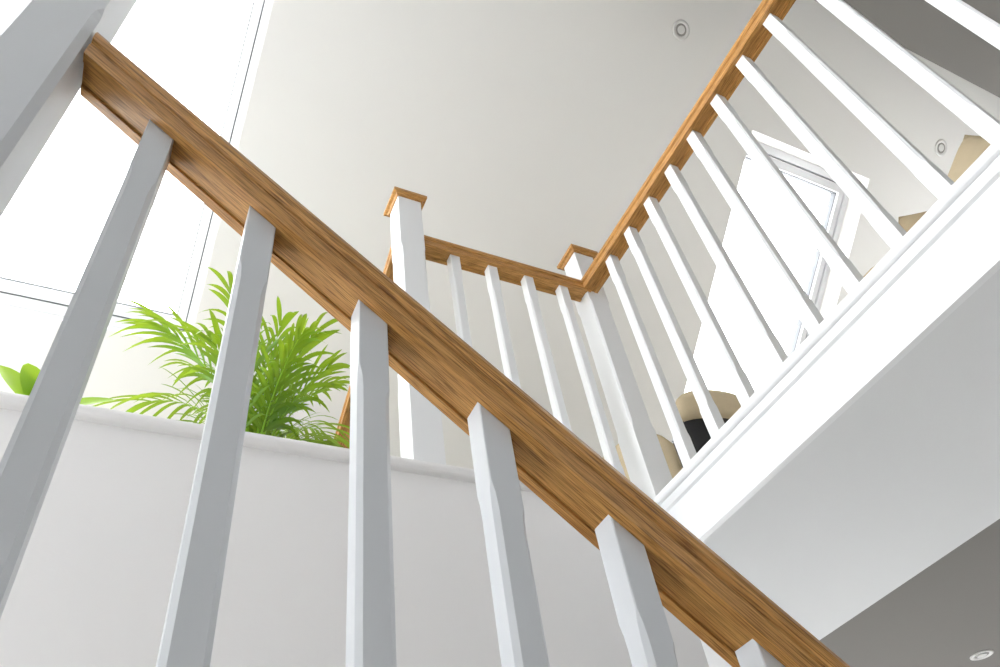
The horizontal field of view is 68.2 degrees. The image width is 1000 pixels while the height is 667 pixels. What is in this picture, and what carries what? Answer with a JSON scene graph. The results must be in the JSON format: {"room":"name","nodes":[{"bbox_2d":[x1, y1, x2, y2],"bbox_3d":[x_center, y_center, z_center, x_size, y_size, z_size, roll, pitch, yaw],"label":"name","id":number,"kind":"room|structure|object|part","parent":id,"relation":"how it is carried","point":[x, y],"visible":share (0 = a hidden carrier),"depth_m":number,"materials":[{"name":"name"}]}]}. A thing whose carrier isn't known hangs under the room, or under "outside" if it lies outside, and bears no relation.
{"room":"home stairwell","nodes":[
{"label":"home stairwell","id":0,"kind":"room"},
{"bbox_2d":[0,408,708,666],"bbox_3d":[-1.157,1.056,0.461,3.927,2.720,0.120,14,-51,-22],"label":"wall","id":1,"kind":"structure","parent":0,"point":[92,585],"depth_m":1.55,"materials":[{"name":"paint"}]},
{"bbox_2d":[0,391,652,499],"bbox_3d":[-1.340,0.096,1.429,3.901,0.031,0.126,14,-51,-22],"label":"trim","id":2,"kind":"structure","parent":1,"relation":"attached to","point":[11,401],"depth_m":1.70,"materials":[{"name":"white wood"}]},
{"bbox_2d":[0,0,999,468],"bbox_3d":[-0.097,-0.102,3.761,7.800,2.969,3.715,14,-51,-22],"label":"wall","id":3,"kind":"structure","parent":0,"point":[528,130],"depth_m":3.64,"materials":[{"name":"paint"}]},
{"bbox_2d":[0,292,183,340],"bbox_3d":[-1.911,-0.113,3.123,1.080,0.106,0.097,14,-51,-22],"label":"frame","id":4,"kind":"object","parent":3,"relation":"attached to","point":[5,299],"visible":0.56,"depth_m":3.08,"materials":[{"name":"white"}]},
{"bbox_2d":[0,291,182,329],"bbox_3d":[-1.907,-0.138,3.127,1.070,0.059,0.048,14,-51,-22],"label":"bottom gasket","id":5,"kind":"object","parent":4,"relation":"attached to","point":[0,291],"visible":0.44,"depth_m":3.09,"materials":[{"name":"grey"}]},
{"bbox_2d":[182,0,273,342],"bbox_3d":[-1.205,-0.792,3.314,0.035,1.125,1.402,14,-51,-22],"label":"frame","id":6,"kind":"object","parent":3,"relation":"attached to","point":[267,8],"visible":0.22,"depth_m":3.27,"materials":[{"name":"white"}]},
{"bbox_2d":[0,0,263,328],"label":"window","id":7,"kind":"structure","parent":6,"relation":"attached to","point":[257,6],"depth_m":3.25,"materials":[{"name":"white"}]},
{"bbox_2d":[0,276,173,315],"bbox_3d":[-1.891,-0.190,3.121,0.986,0.035,0.029,14,-51,-22],"label":"bead","id":8,"kind":"object","parent":7,"relation":"attached to","point":[1,277],"visible":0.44,"depth_m":3.12,"materials":[{"name":"grey"}]},
{"bbox_3d":[-1.896,-0.164,3.117,0.994,0.085,0.081,14,-51,-22],"label":"sash bottom","id":9,"kind":"part","parent":7,"relation":"part of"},
{"bbox_2d":[183,0,264,329],"bbox_3d":[-1.225,-0.797,3.311,0.005,1.047,1.313,14,-51,-22],"label":"gasket","id":10,"kind":"object","parent":6,"relation":"attached to","point":[264,0],"visible":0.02,"depth_m":3.28,"materials":[{"name":"grey rubber"}]},
{"bbox_2d":[673,19,689,39],"bbox_3d":[0.948,-1.589,3.866,0.104,0.066,0.084,17,-52,-24],"label":"recessed light","id":11,"kind":"object","parent":3,"relation":"in","point":[681,30],"visible":1,"depth_m":3.86,"materials":[{"name":"white metal"}]},
{"bbox_2d":[745,141,848,353],"bbox_3d":[1.531,-0.182,4.445,0.840,1.180,1.469,14,-51,-22],"label":"door frame","id":12,"kind":"structure","parent":3,"relation":"attached to","point":[791,166],"depth_m":4.47,"materials":[{"name":"white wood"}]},
{"bbox_3d":[1.745,-1.027,4.428,0.840,0.106,0.096,14,-51,-22],"label":"frame","id":13,"kind":"part","parent":12,"relation":"part of","materials":[{"name":"white wood"}]},
{"bbox_2d":[788,193,835,356],"bbox_3d":[1.860,-0.068,4.587,0.004,1.050,1.329,14,-51,-22],"label":"bead","id":14,"kind":"object","parent":12,"relation":"attached to","point":[832,196],"visible":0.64,"depth_m":4.58,"materials":[{"name":"grey wood"}]},
{"bbox_3d":[1.881,-0.063,4.591,0.038,1.133,1.423,14,-51,-22],"label":"sash","id":15,"kind":"part","parent":12,"relation":"part of","materials":[{"name":"white wood"}]},
{"bbox_2d":[935,139,946,155],"bbox_3d":[2.759,-1.161,4.619,0.104,0.066,0.084,17,-52,-24],"label":"recessed light","id":16,"kind":"object","parent":3,"relation":"in","point":[941,145],"visible":1,"depth_m":4.62,"materials":[{"name":"white metal"}]},
{"bbox_2d":[668,177,999,541],"bbox_3d":[1.100,-0.470,1.202,0.020,0.157,3.045,14,-51,-22],"label":"fascia","id":17,"kind":"object","parent":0,"point":[967,254],"depth_m":1.62,"materials":[{"name":"white paint"}]},
{"bbox_2d":[660,155,999,511],"bbox_3d":[1.081,-0.527,1.238,0.016,0.025,3.025,14,-51,-22],"label":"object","id":18,"kind":"object","parent":17,"relation":"attached to","point":[991,174],"visible":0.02,"depth_m":1.66,"materials":[{"name":"white paint"}]},
{"bbox_2d":[700,269,999,666],"bbox_3d":[0.985,0.521,2.038,0.838,0.030,5.500,14,-51,-22],"label":"ceiling soffit","id":19,"kind":"structure","parent":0,"point":[909,473],"depth_m":1.90,"materials":[{"name":"white paint"}]},
{"bbox_2d":[815,0,999,97],"bbox_3d":[2.781,-2.206,3.487,3.750,0.892,1.920,14,-51,-22],"label":"ceiling","id":20,"kind":"structure","parent":0,"point":[918,26],"depth_m":3.49,"materials":[{"name":"white paint"}]},
{"bbox_2d":[819,519,999,666],"bbox_3d":[2.719,0.938,2.768,3.015,0.008,5.500,14,-51,-22],"label":"ceiling","id":21,"kind":"structure","parent":0,"point":[948,613],"depth_m":2.60,"materials":[{"name":"grey paint"}]},
{"bbox_2d":[970,650,993,660],"bbox_3d":[1.917,1.280,2.938,0.092,0.005,0.092,14,-51,-22],"label":"recessed light","id":22,"kind":"object","parent":21,"relation":"in","point":[983,654],"visible":1,"depth_m":2.93,"materials":[{"name":"white metal"}]},
{"bbox_3d":[0.910,2.215,-0.021,7.800,0.100,5.500,14,-51,-22],"label":"floor","id":23,"kind":"structure","parent":0,"visible":0},
{"bbox_2d":[0,0,849,666],"bbox_3d":[0.319,0.944,0.792,2.215,3.738,0.868,14,-51,-22],"label":"stair railing","id":24,"kind":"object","parent":23,"relation":"on","point":[51,51],"depth_m":0.82,"materials":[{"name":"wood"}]},
{"bbox_3d":[-0.502,0.306,0.305,0.090,3.350,0.090,14,-51,-22],"label":"newel post","id":25,"kind":"part","parent":24,"relation":"part of","materials":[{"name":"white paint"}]},
{"bbox_3d":[2.330,0.789,2.671,3.853,0.159,5.500,14,-51,-22],"label":"floor","id":26,"kind":"structure","parent":0,"visible":0},
{"bbox_2d":[602,390,740,479],"bbox_3d":[0.791,0.706,2.902,0.820,0.690,0.750,2,-47,-12],"label":"armchair","id":27,"kind":"object","parent":26,"relation":"on","point":[727,403],"visible":0.13,"depth_m":2.80,"materials":[{"name":"beige fabric"}]},
{"bbox_3d":[0.500,0.655,2.814,0.178,0.430,0.564,17,-52,-24],"label":"arm","id":28,"kind":"part","parent":27,"relation":"part of","materials":[{"name":"beige fabric"}]},
{"bbox_3d":[0.890,0.500,2.744,0.486,0.440,0.127,10,-49,-19],"label":"panel","id":29,"kind":"part","parent":27,"relation":"part of","materials":[{"name":"black fabric"}]},
{"bbox_2d":[653,135,999,505],"bbox_3d":[1.115,-0.537,1.275,0.126,0.031,3.025,14,-51,-22],"label":"trim","id":30,"kind":"structure","parent":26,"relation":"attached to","point":[992,152],"depth_m":1.66,"materials":[{"name":"white paint"}]},
{"bbox_2d":[383,0,999,498],"bbox_3d":[0.654,-0.978,1.677,0.898,1.273,3.005,14,-51,-22],"label":"balustrade","id":31,"kind":"object","parent":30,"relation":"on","point":[586,270],"visible":0.8,"depth_m":2.27,"materials":[{"name":"white paint"}]},
{"bbox_3d":[-0.277,-0.059,2.347,0.090,1.222,0.090,14,-51,-22],"label":"newel post","id":32,"kind":"part","parent":31,"relation":"part of","materials":[{"name":"white paint"}]},
{"bbox_3d":[0.021,-0.242,2.775,0.702,0.066,0.071,14,-51,-22],"label":"handrail","id":33,"kind":"part","parent":31,"relation":"part of","materials":[{"name":"brown wood"}]},
{"bbox_3d":[0.407,0.120,2.652,0.090,1.235,0.090,14,-51,-22],"label":"newel post","id":34,"kind":"part","parent":31,"relation":"part of","materials":[{"name":"white paint"}]},
{"bbox_3d":[0.942,-1.184,2.052,0.071,0.066,2.882,14,-51,-22],"label":"handrail","id":35,"kind":"part","parent":31,"relation":"part of","materials":[{"name":"brown wood"}]},
{"bbox_2d":[863,135,990,277],"bbox_3d":[1.871,-0.475,1.986,0.850,0.709,1.600,14,-51,-22],"label":"sofa","id":36,"kind":"object","parent":26,"relation":"on","point":[971,147],"visible":0.12,"depth_m":2.21,"materials":[{"name":"beige fabric"}]},
{"bbox_2d":[898,211,926,231],"bbox_3d":[1.353,-0.270,2.297,0.130,0.250,0.250,14,-11,-22],"label":"cushion","id":37,"kind":"object","parent":36,"relation":"on","point":[907,222],"depth_m":2.33,"materials":[{"name":"beige fabric"}]},
{"bbox_2d":[948,135,990,181],"bbox_3d":[1.448,-0.447,2.173,0.140,0.270,0.270,14,-81,-22],"label":"cushion","id":38,"kind":"object","parent":36,"relation":"on","point":[971,147],"depth_m":2.20,"materials":[{"name":"beige fabric"}]},
{"bbox_3d":[-1.826,0.934,2.139,3.927,0.030,2.475,14,-51,-22],"label":"floor","id":39,"kind":"structure","parent":0,"visible":0},
{"bbox_2d":[0,363,113,404],"bbox_3d":[-1.036,0.160,1.702,0.254,0.196,0.122,20,-53,-27],"label":"potted houseplant","id":40,"kind":"object","parent":39,"relation":"on","point":[23,382],"visible":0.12,"depth_m":1.70,"materials":[{"name":"green plant"}]},
{"bbox_2d":[94,267,349,448],"bbox_3d":[-0.751,0.188,2.200,0.875,0.797,0.823,14,-51,-22],"label":"potted palm","id":41,"kind":"object","parent":39,"relation":"on","point":[271,418],"visible":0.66,"depth_m":2.16,"materials":[{"name":"green plant"}]},
{"bbox_2d":[334,246,393,448],"bbox_3d":[-0.482,0.343,2.604,0.090,1.093,0.935,14,-51,-22],"label":"handrail","id":42,"kind":"object","parent":39,"relation":"on","point":[344,419],"visible":0.02,"depth_m":2.80,"materials":[{"name":"brown wood"}]}
]}

